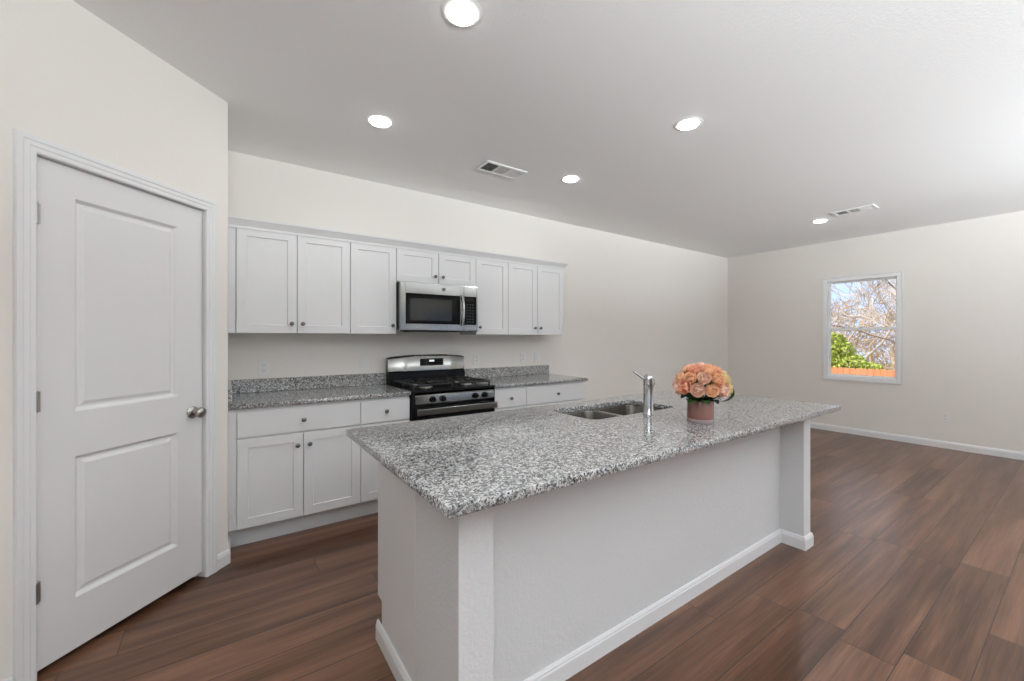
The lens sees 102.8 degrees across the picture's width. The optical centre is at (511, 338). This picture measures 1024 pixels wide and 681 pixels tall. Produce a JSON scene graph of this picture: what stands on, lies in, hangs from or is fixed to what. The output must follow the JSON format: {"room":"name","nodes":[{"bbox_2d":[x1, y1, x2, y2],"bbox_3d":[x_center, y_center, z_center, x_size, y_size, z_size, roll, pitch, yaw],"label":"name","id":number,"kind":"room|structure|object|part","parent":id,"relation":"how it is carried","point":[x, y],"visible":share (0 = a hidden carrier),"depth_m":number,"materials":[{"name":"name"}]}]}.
{"room":"kitchen","nodes":[
{"label":"kitchen","id":0,"kind":"room"},
{"bbox_2d":[0,0,227,680],"bbox_3d":[-1.822,-0.034,1.914,0.110,2.715,1.030,0,0,10],"label":"wall","id":1,"kind":"structure","parent":0,"point":[69,78],"depth_m":1.72,"materials":[{"name":"paint"}]},
{"bbox_2d":[13,129,217,680],"bbox_3d":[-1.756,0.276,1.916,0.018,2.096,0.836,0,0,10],"label":"trim","id":2,"kind":"structure","parent":1,"relation":"attached to","point":[26,146],"depth_m":1.55,"materials":[{"name":"white paint"}]},
{"bbox_2d":[36,157,205,670],"bbox_3d":[-1.767,0.293,1.913,0.105,2.001,0.720,0,0,10],"label":"door","id":3,"kind":"structure","parent":1,"relation":"in","point":[120,411],"depth_m":1.84,"materials":[{"name":"white paint"}]},
{"bbox_3d":[-1.696,0.399,2.207,0.070,0.064,0.064,0,0,10],"label":"knob","id":4,"kind":"part","parent":3,"relation":"part of","materials":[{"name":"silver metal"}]},
{"bbox_2d":[228,151,727,399],"bbox_3d":[-0.154,-0.034,4.461,9.680,2.715,0.140,0,0,-35],"label":"wall","id":5,"kind":"structure","parent":0,"point":[643,307],"depth_m":4.58,"materials":[{"name":"paint"}]},
{"bbox_2d":[258,360,268,375],"bbox_3d":[-1.911,0.226,3.149,0.072,0.116,0.008,0,0,-35],"label":"power outlet","id":6,"kind":"object","parent":5,"relation":"attached to","point":[263,365],"visible":1,"depth_m":3.15,"materials":[{"name":"white plastic"}]},
{"bbox_2d":[228,227,349,333],"bbox_3d":[-1.675,-0.413,3.102,0.788,0.755,0.352,0,0,-35],"label":"upper cabinet","id":7,"kind":"object","parent":5,"relation":"attached to","point":[278,283],"visible":0.99,"depth_m":2.96,"materials":[{"name":"white paint"}]},
{"bbox_3d":[-1.732,-0.403,2.896,0.367,0.728,0.019,0,0,-35],"label":"door","id":8,"kind":"part","parent":7,"relation":"part of","materials":[{"name":"white paint"}]},
{"bbox_3d":[-1.426,-0.403,3.108,0.367,0.728,0.019,0,0,-35],"label":"door","id":9,"kind":"part","parent":7,"relation":"part of","materials":[{"name":"white paint"}]},
{"bbox_2d":[228,215,567,269],"bbox_3d":[-0.741,-0.790,3.748,3.060,0.072,0.358,0,0,-35],"label":"crown molding","id":10,"kind":"structure","parent":7,"relation":"attached to","point":[233,221],"depth_m":3.31,"materials":[{"name":"white paint"}]},
{"bbox_2d":[232,373,384,393],"bbox_3d":[-1.609,0.359,3.350,1.138,0.101,0.020,0,0,-35],"label":"backsplash","id":11,"kind":"structure","parent":5,"relation":"attached to","point":[328,381],"depth_m":3.29,"materials":[{"name":"stone"}]},
{"bbox_2d":[360,358,367,370],"bbox_3d":[-1.294,0.226,3.578,0.072,0.116,0.010,0,0,-35],"label":"light switch","id":12,"kind":"object","parent":5,"relation":"attached to","point":[363,361],"visible":1,"depth_m":3.57,"materials":[{"name":"white plastic"}]},
{"bbox_2d":[350,242,395,333],"bbox_3d":[-1.200,-0.413,3.432,0.370,0.755,0.352,0,0,-35],"label":"upper cabinet","id":13,"kind":"object","parent":5,"relation":"attached to","point":[372,267],"visible":0.95,"depth_m":3.31,"materials":[{"name":"white paint"}]},
{"bbox_2d":[396,248,475,286],"bbox_3d":[-0.736,-0.634,3.755,0.762,0.313,0.352,0,0,-35],"label":"upper cabinet","id":14,"kind":"object","parent":5,"relation":"attached to","point":[411,265],"visible":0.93,"depth_m":3.61,"materials":[{"name":"white paint"}]},
{"bbox_3d":[-0.814,-0.624,3.534,0.376,0.286,0.019,0,0,-35],"label":"door","id":15,"kind":"part","parent":14,"relation":"part of","materials":[{"name":"white paint"}]},
{"bbox_2d":[396,281,477,331],"bbox_3d":[-0.717,-0.266,3.710,0.734,0.414,0.442,0,0,-35],"label":"microwave","id":16,"kind":"object","parent":14,"relation":"attached to","point":[420,307],"visible":1,"depth_m":3.54,"materials":[{"name":"silver metal"}]},
{"bbox_3d":[-0.438,-0.250,3.663,0.021,0.284,0.046,0,0,-35],"label":"handle","id":17,"kind":"part","parent":16,"relation":"part of","materials":[{"name":"silver metal"}]},
{"bbox_3d":[-0.391,-0.252,3.748,0.124,0.253,0.036,0,0,-35],"label":"control panel","id":18,"kind":"part","parent":16,"relation":"part of","materials":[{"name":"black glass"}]},
{"bbox_3d":[-0.501,-0.624,3.752,0.376,0.286,0.019,0,0,-35],"label":"door","id":19,"kind":"part","parent":14,"relation":"part of","materials":[{"name":"white paint"}]},
{"bbox_2d":[473,353,478,363],"bbox_3d":[-0.368,0.209,4.222,0.072,0.116,0.008,0,0,-35],"label":"power outlet","id":20,"kind":"object","parent":5,"relation":"attached to","point":[475,355],"visible":1,"depth_m":4.22,"materials":[{"name":"white plastic"}]},
{"bbox_2d":[460,259,507,334],"bbox_3d":[-0.272,-0.413,4.078,0.368,0.755,0.352,0,0,-35],"label":"upper cabinet","id":21,"kind":"object","parent":5,"relation":"attached to","point":[491,276],"visible":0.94,"depth_m":3.97,"materials":[{"name":"white paint"}]},
{"bbox_3d":[-0.194,-0.403,3.965,0.362,0.728,0.019,0,0,-35],"label":"door","id":22,"kind":"part","parent":21,"relation":"part of","materials":[{"name":"white paint"}]},
{"bbox_2d":[464,365,548,377],"bbox_3d":[-0.042,0.359,4.440,1.144,0.101,0.020,0,0,-35],"label":"backsplash","id":23,"kind":"structure","parent":5,"relation":"attached to","point":[537,369],"depth_m":4.42,"materials":[{"name":"stone"}]},
{"bbox_2d":[520,352,525,362],"bbox_3d":[0.123,0.212,4.563,0.072,0.116,0.008,0,0,-35],"label":"power outlet","id":24,"kind":"object","parent":5,"relation":"attached to","point":[522,354],"visible":1,"depth_m":4.56,"materials":[{"name":"white plastic"}]},
{"bbox_2d":[508,263,563,334],"bbox_3d":[0.182,-0.413,4.393,0.738,0.755,0.352,0,0,-35],"label":"upper cabinet","id":25,"kind":"object","parent":5,"relation":"attached to","point":[535,293],"visible":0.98,"depth_m":4.26,"materials":[{"name":"white paint"}]},
{"bbox_3d":[0.108,-0.403,4.176,0.364,0.728,0.019,0,0,-35],"label":"door","id":26,"kind":"part","parent":25,"relation":"part of","materials":[{"name":"white paint"}]},
{"bbox_3d":[0.411,-0.403,4.386,0.364,0.728,0.019,0,0,-35],"label":"door","id":27,"kind":"part","parent":25,"relation":"part of","materials":[{"name":"white paint"}]},
{"bbox_2d":[534,352,539,361],"bbox_3d":[0.287,0.212,4.676,0.072,0.116,0.010,0,0,-35],"label":"light switch","id":28,"kind":"object","parent":5,"relation":"attached to","point":[536,354],"visible":1,"depth_m":4.67,"materials":[{"name":"white plastic"}]},
{"bbox_2d":[37,428,1023,680],"bbox_3d":[1.986,1.384,1.357,9.710,0.120,7.700,0,0,-35],"label":"floor","id":29,"kind":"structure","parent":0,"point":[913,570],"depth_m":2.00,"materials":[{"name":"brown wood"}]},
{"bbox_2d":[228,400,359,547],"bbox_3d":[-1.588,0.882,2.976,0.788,0.883,0.658,0,0,-35],"label":"base cabinet","id":30,"kind":"object","parent":29,"relation":"on","point":[292,468],"visible":0.98,"depth_m":2.71,"materials":[{"name":"white paint"}]},
{"bbox_3d":[-1.557,0.909,2.645,0.368,0.558,0.019,0,0,-35],"label":"door","id":31,"kind":"part","parent":30,"relation":"part of","materials":[{"name":"white paint"}]},
{"bbox_3d":[-1.404,0.541,2.751,0.740,0.159,0.019,0,0,-35],"label":"drawer","id":32,"kind":"part","parent":30,"relation":"part of","materials":[{"name":"white paint"}]},
{"bbox_2d":[228,373,410,409],"bbox_3d":[-1.441,0.374,3.090,1.159,0.132,0.640,0,0,-35],"label":"countertop","id":33,"kind":"structure","parent":30,"relation":"on","point":[265,392],"depth_m":3.11,"materials":[{"name":"stone"}]},
{"bbox_3d":[-1.252,0.909,2.857,0.368,0.558,0.019,0,0,-35],"label":"door","id":34,"kind":"part","parent":30,"relation":"part of","materials":[{"name":"white paint"}]},
{"bbox_2d":[357,396,409,516],"bbox_3d":[-1.113,0.882,3.307,0.370,0.883,0.658,0,0,-35],"label":"base cabinet","id":35,"kind":"object","parent":29,"relation":"on","point":[386,410],"visible":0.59,"depth_m":3.02,"materials":[{"name":"white paint"}]},
{"bbox_3d":[-0.948,0.541,3.069,0.366,0.159,0.019,0,0,-35],"label":"drawer","id":36,"kind":"part","parent":35,"relation":"part of","materials":[{"name":"white paint"}]},
{"bbox_3d":[-0.948,0.909,3.069,0.366,0.558,0.019,0,0,-35],"label":"door","id":37,"kind":"part","parent":35,"relation":"part of","materials":[{"name":"white paint"}]},
{"bbox_2d":[386,354,497,420],"bbox_3d":[-0.623,0.737,3.602,0.759,1.174,0.676,0,0,-35],"label":"gas range","id":38,"kind":"object","parent":29,"relation":"on","point":[438,385],"visible":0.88,"depth_m":3.51,"materials":[{"name":"black metal"}]},
{"bbox_3d":[-0.796,0.367,3.850,0.759,0.122,0.070,0,0,-35],"label":"splash panel","id":39,"kind":"part","parent":38,"relation":"part of","materials":[{"name":"black metal"}]},
{"bbox_2d":[390,380,494,393],"bbox_3d":[-0.617,0.417,3.592,0.759,0.024,0.550,0,0,-35],"label":"cooktop","id":40,"kind":"object","parent":38,"relation":"in","point":[452,388],"depth_m":3.41,"materials":[{"name":"black metal"}]},
{"bbox_3d":[-0.545,0.481,3.274,0.048,0.048,0.044,0,0,-35],"label":"burner knob","id":41,"kind":"part","parent":38,"relation":"part of","materials":[{"name":"black plastic"}]},
{"bbox_3d":[-0.465,0.821,3.386,0.721,0.557,0.040,0,0,-35],"label":"oven door","id":42,"kind":"part","parent":38,"relation":"part of","materials":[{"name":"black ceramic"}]},
{"bbox_3d":[-0.463,0.474,3.382,0.721,0.088,0.048,0,0,-35],"label":"control panel","id":43,"kind":"part","parent":38,"relation":"part of","materials":[{"name":"silver metal"}]},
{"bbox_3d":[-0.435,0.573,3.352,0.727,0.054,0.052,0,0,-35],"label":"oven handle","id":44,"kind":"part","parent":38,"relation":"part of","materials":[{"name":"silver metal"}]},
{"bbox_2d":[495,386,525,410],"bbox_3d":[-0.181,0.882,3.954,0.360,0.883,0.658,0,0,-35],"label":"base cabinet","id":45,"kind":"object","parent":29,"relation":"on","point":[508,398],"visible":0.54,"depth_m":3.71,"materials":[{"name":"white paint"}]},
{"bbox_3d":[-0.016,0.909,3.716,0.356,0.558,0.019,0,0,-35],"label":"door","id":46,"kind":"part","parent":45,"relation":"part of","materials":[{"name":"white paint"}]},
{"bbox_2d":[525,381,584,407],"bbox_3d":[0.277,0.882,4.273,0.758,0.883,0.658,0,0,-35],"label":"base cabinet","id":47,"kind":"object","parent":29,"relation":"on","point":[556,393],"visible":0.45,"depth_m":4.01,"materials":[{"name":"white paint"}]},
{"bbox_2d":[464,365,587,387],"bbox_3d":[0.136,0.374,4.186,1.146,0.132,0.640,0,0,-35],"label":"countertop","id":48,"kind":"structure","parent":47,"relation":"on","point":[501,377],"depth_m":4.26,"materials":[{"name":"stone"}]},
{"bbox_3d":[0.287,0.909,3.927,0.375,0.558,0.019,0,0,-35],"label":"door","id":49,"kind":"part","parent":47,"relation":"part of","materials":[{"name":"white paint"}]},
{"bbox_3d":[0.598,0.909,4.143,0.375,0.558,0.019,0,0,-35],"label":"door","id":50,"kind":"part","parent":47,"relation":"part of","materials":[{"name":"white paint"}]},
{"bbox_2d":[376,405,813,680],"bbox_3d":[0.648,0.882,2.233,2.544,0.884,0.836,0,0,-35],"label":"kitchen island","id":51,"kind":"object","parent":29,"relation":"on","point":[544,586],"visible":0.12,"depth_m":1.67,"materials":[{"name":"paint"}]},
{"bbox_3d":[-0.464,0.882,1.644,0.018,0.884,0.436,0,0,-35],"label":"panel","id":52,"kind":"part","parent":51,"relation":"part of","materials":[{"name":"white paint"}]},
{"bbox_2d":[346,390,840,518],"bbox_3d":[0.628,0.424,2.170,2.628,0.030,1.044,0,0,-35],"label":"island countertop","id":53,"kind":"structure","parent":51,"relation":"on","point":[460,465],"depth_m":1.62,"materials":[{"name":"stone"}]},
{"bbox_2d":[563,405,660,419],"bbox_3d":[0.597,0.536,2.393,0.735,0.192,0.374,0,0,-35],"label":"sink","id":54,"kind":"object","parent":53,"relation":"in","point":[620,410],"visible":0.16,"depth_m":2.56,"materials":[{"name":"silver metal"}]},
{"bbox_3d":[0.441,0.538,2.284,0.330,0.188,0.358,0,0,-35],"label":"bowl","id":55,"kind":"part","parent":54,"relation":"part of","materials":[{"name":"silver metal"}]},
{"bbox_3d":[0.744,0.538,2.495,0.353,0.188,0.358,0,0,-35],"label":"bowl","id":56,"kind":"part","parent":54,"relation":"part of","materials":[{"name":"silver metal"}]},
{"bbox_2d":[633,371,654,414],"bbox_3d":[0.770,0.291,2.281,0.097,0.236,0.250,0,0,40],"label":"faucet","id":57,"kind":"object","parent":53,"relation":"on","point":[648,381],"visible":1,"depth_m":2.19,"materials":[{"name":"silver metal"}]},
{"bbox_3d":[0.696,0.202,2.215,0.081,0.059,0.018,0,0,0],"label":"lever","id":58,"kind":"part","parent":57,"relation":"part of","materials":[{"name":"silver metal"}]},
{"bbox_2d":[687,400,713,423],"bbox_3d":[0.924,0.355,2.008,0.122,0.108,0.122,0,0,-35],"label":"flower vase","id":59,"kind":"object","parent":53,"relation":"on","point":[698,412],"visible":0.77,"depth_m":1.96,"materials":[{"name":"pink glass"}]},
{"bbox_2d":[672,362,734,404],"bbox_3d":[0.932,0.248,2.013,0.282,0.264,0.282,0,0,-35],"label":"flower bouquet","id":60,"kind":"object","parent":59,"relation":"in","point":[696,380],"visible":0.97,"depth_m":1.94,"materials":[{"name":"orange plant"}]},
{"bbox_3d":[0.665,1.282,2.209,2.544,0.083,0.777,0,0,-35],"label":"baseboard","id":61,"kind":"part","parent":51,"relation":"part of","materials":[{"name":"white paint"}]},
{"bbox_2d":[73,0,1023,257],"bbox_3d":[1.986,-1.451,1.357,9.710,0.120,7.700,0,0,-35],"label":"ceiling","id":62,"kind":"structure","parent":0,"point":[810,110],"depth_m":2.37,"materials":[{"name":"paint"}]},
{"bbox_2d":[365,113,394,127],"bbox_3d":[-0.842,-1.383,2.613,0.180,0.015,0.180,0,0,-35],"label":"recessed light","id":63,"kind":"object","parent":62,"relation":"in","point":[378,120],"visible":1,"depth_m":2.59,"materials":[{"name":"white plastic"}]},
{"bbox_2d":[441,0,482,27],"bbox_3d":[-0.213,-1.383,1.743,0.180,0.015,0.180,0,0,-35],"label":"recessed light","id":64,"kind":"object","parent":62,"relation":"in","point":[458,13],"visible":1,"depth_m":1.73,"materials":[{"name":"white plastic"}]},
{"bbox_2d":[475,160,526,179],"bbox_3d":[-0.086,-1.385,3.373,0.390,0.010,0.190,0,0,-35],"label":"ceiling vent","id":65,"kind":"object","parent":62,"relation":"in","point":[488,166],"visible":1,"depth_m":3.36,"materials":[{"name":"white metal"}]},
{"bbox_2d":[560,174,580,182],"bbox_3d":[0.511,-1.383,3.554,0.180,0.015,0.180,0,0,-35],"label":"recessed light","id":66,"kind":"object","parent":62,"relation":"in","point":[570,178],"visible":1,"depth_m":3.52,"materials":[{"name":"white plastic"}]},
{"bbox_2d":[673,116,703,130],"bbox_3d":[1.142,-1.383,2.646,0.180,0.015,0.180,0,0,-35],"label":"recessed light","id":67,"kind":"object","parent":62,"relation":"in","point":[692,122],"visible":1,"depth_m":2.62,"materials":[{"name":"white plastic"}]},
{"bbox_2d":[811,218,829,222],"bbox_3d":[3.636,-1.383,4.825,0.180,0.015,0.180,0,0,-35],"label":"recessed light","id":68,"kind":"object","parent":62,"relation":"in","point":[825,219],"visible":1,"depth_m":4.80,"materials":[{"name":"white plastic"}]},
{"bbox_2d":[831,204,878,215],"bbox_3d":[3.706,-1.385,4.423,0.195,0.010,0.360,0,0,-35],"label":"ceiling vent","id":69,"kind":"object","parent":62,"relation":"in","point":[871,206],"visible":1,"depth_m":4.41,"materials":[{"name":"white metal"}]},
{"bbox_2d":[728,211,1023,452],"bbox_3d":[5.909,-0.034,4.079,0.140,2.715,7.690,0,0,-35],"label":"wall","id":70,"kind":"structure","parent":0,"point":[963,281],"depth_m":5.14,"materials":[{"name":"paint"}]},
{"bbox_2d":[823,272,900,382],"bbox_3d":[4.807,-0.138,5.627,0.103,1.433,0.840,0,0,-35],"label":"window","id":71,"kind":"structure","parent":70,"relation":"in","point":[827,329],"depth_m":5.64,"materials":[{"name":"white plastic"}]},
{"bbox_3d":[4.808,0.191,5.627,0.024,0.687,0.750,0,0,-35],"label":"sash","id":72,"kind":"part","parent":71,"relation":"part of","materials":[{"name":"clear glass"}]},
{"bbox_3d":[4.833,-0.460,5.644,0.024,0.698,0.750,0,0,-35],"label":"sash","id":73,"kind":"part","parent":71,"relation":"part of","materials":[{"name":"clear glass"}]},
{"bbox_2d":[822,271,902,384],"bbox_3d":[4.761,-0.138,5.595,0.014,1.465,0.872,0,0,-35],"label":"trim","id":74,"kind":"structure","parent":70,"relation":"attached to","point":[894,271],"depth_m":5.34,"materials":[{"name":"white paint"}]},
{"bbox_2d":[810,422,1023,459],"bbox_3d":[4.182,1.282,2.884,4.060,0.083,7.400,0,0,-35],"label":"baseboard","id":75,"kind":"structure","parent":70,"relation":"attached to","point":[902,438],"depth_m":5.07,"materials":[{"name":"white paint"}]},
{"bbox_2d":[941,412,949,422],"bbox_3d":[5.227,0.952,4.929,0.008,0.116,0.072,0,0,-35],"label":"power outlet","id":76,"kind":"object","parent":70,"relation":"attached to","point":[945,417],"visible":1,"depth_m":4.93,"materials":[{"name":"white plastic"}]},
{"bbox_3d":[-1.938,-0.033,2.683,0.120,2.715,0.744,0,0,-35],"label":"wall","id":77,"kind":"structure","parent":0,"visible":0},
{"bbox_2d":[218,535,230,569],"bbox_3d":[-1.715,1.282,2.465,0.057,0.083,0.276,0,0,-23],"label":"baseboard","id":78,"kind":"structure","parent":77,"relation":"attached to","point":[224,558],"depth_m":2.38,"materials":[{"name":"white paint"}]},
{"label":"outside","id":79,"kind":"structure","parent":0,"visible":0},
{"bbox_3d":[21.292,2.824,28.420,52.590,0.200,75.000,0,0,-35],"label":"lawn","id":80,"kind":"structure","parent":79,"visible":0},
{"bbox_2d":[831,332,883,369],"bbox_3d":[11.438,1.250,14.398,1.498,2.987,2.726,0,0,-35],"label":"shrub","id":81,"kind":"object","parent":80,"relation":"on","point":[840,344],"visible":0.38,"depth_m":13.96,"materials":[{"name":"green plant"}]},
{"bbox_2d":[831,367,894,376],"bbox_3d":[10.636,1.815,12.858,0.146,1.817,13.610,0,0,-35],"label":"fence","id":82,"kind":"object","parent":80,"relation":"on","point":[883,372],"visible":0.09,"depth_m":12.53,"materials":[{"name":"brown wood"}]},
{"bbox_2d":[831,293,895,369],"bbox_3d":[18.227,0.489,19.900,3.928,5.749,11.166,0,0,-35],"label":"dry brush","id":83,"kind":"object","parent":80,"relation":"on","point":[846,307],"visible":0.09,"depth_m":20.26,"materials":[{"name":"beige plant"}]},
{"bbox_2d":[831,279,895,370],"bbox_3d":[15.248,-0.360,16.939,5.576,6.232,2.668,0,0,41],"label":"tree","id":84,"kind":"object","parent":80,"relation":"on","point":[878,282],"visible":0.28,"depth_m":17.12,"materials":[{"name":"beige plant"}]},
{"bbox_2d":[831,281,895,366],"bbox_3d":[11.893,0.262,13.977,3.105,4.974,4.772,0,0,-35],"label":"tree","id":85,"kind":"object","parent":80,"relation":"on","point":[866,357],"visible":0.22,"depth_m":14.09,"materials":[{"name":"brown plant"}]},
{"bbox_2d":[831,281,895,367],"bbox_3d":[16.557,-0.192,18.417,3.997,5.863,6.085,0,0,-35],"label":"tree","id":86,"kind":"object","parent":80,"relation":"on","point":[891,318],"visible":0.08,"depth_m":18.52,"materials":[{"name":"beige plant"}]},
{"bbox_2d":[831,279,895,367],"bbox_3d":[11.655,0.089,14.225,2.195,5.296,4.624,0,0,-29],"label":"tree","id":87,"kind":"object","parent":80,"relation":"on","point":[889,283],"visible":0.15,"depth_m":13.46,"materials":[{"name":"brown plant"}]},
{"bbox_2d":[834,279,895,334],"bbox_3d":[13.573,-0.001,14.793,6.354,5.513,2.382,0,0,-35],"label":"tree","id":88,"kind":"object","parent":80,"relation":"on","point":[891,280],"visible":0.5,"depth_m":14.29,"materials":[{"name":"brown plant"}]},
{"bbox_2d":[848,281,895,370],"bbox_3d":[16.597,-0.239,16.265,4.810,5.972,3.814,0,0,-25],"label":"tree","id":89,"kind":"object","parent":80,"relation":"on","point":[893,293],"visible":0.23,"depth_m":16.53,"materials":[{"name":"beige plant"}]}
]}

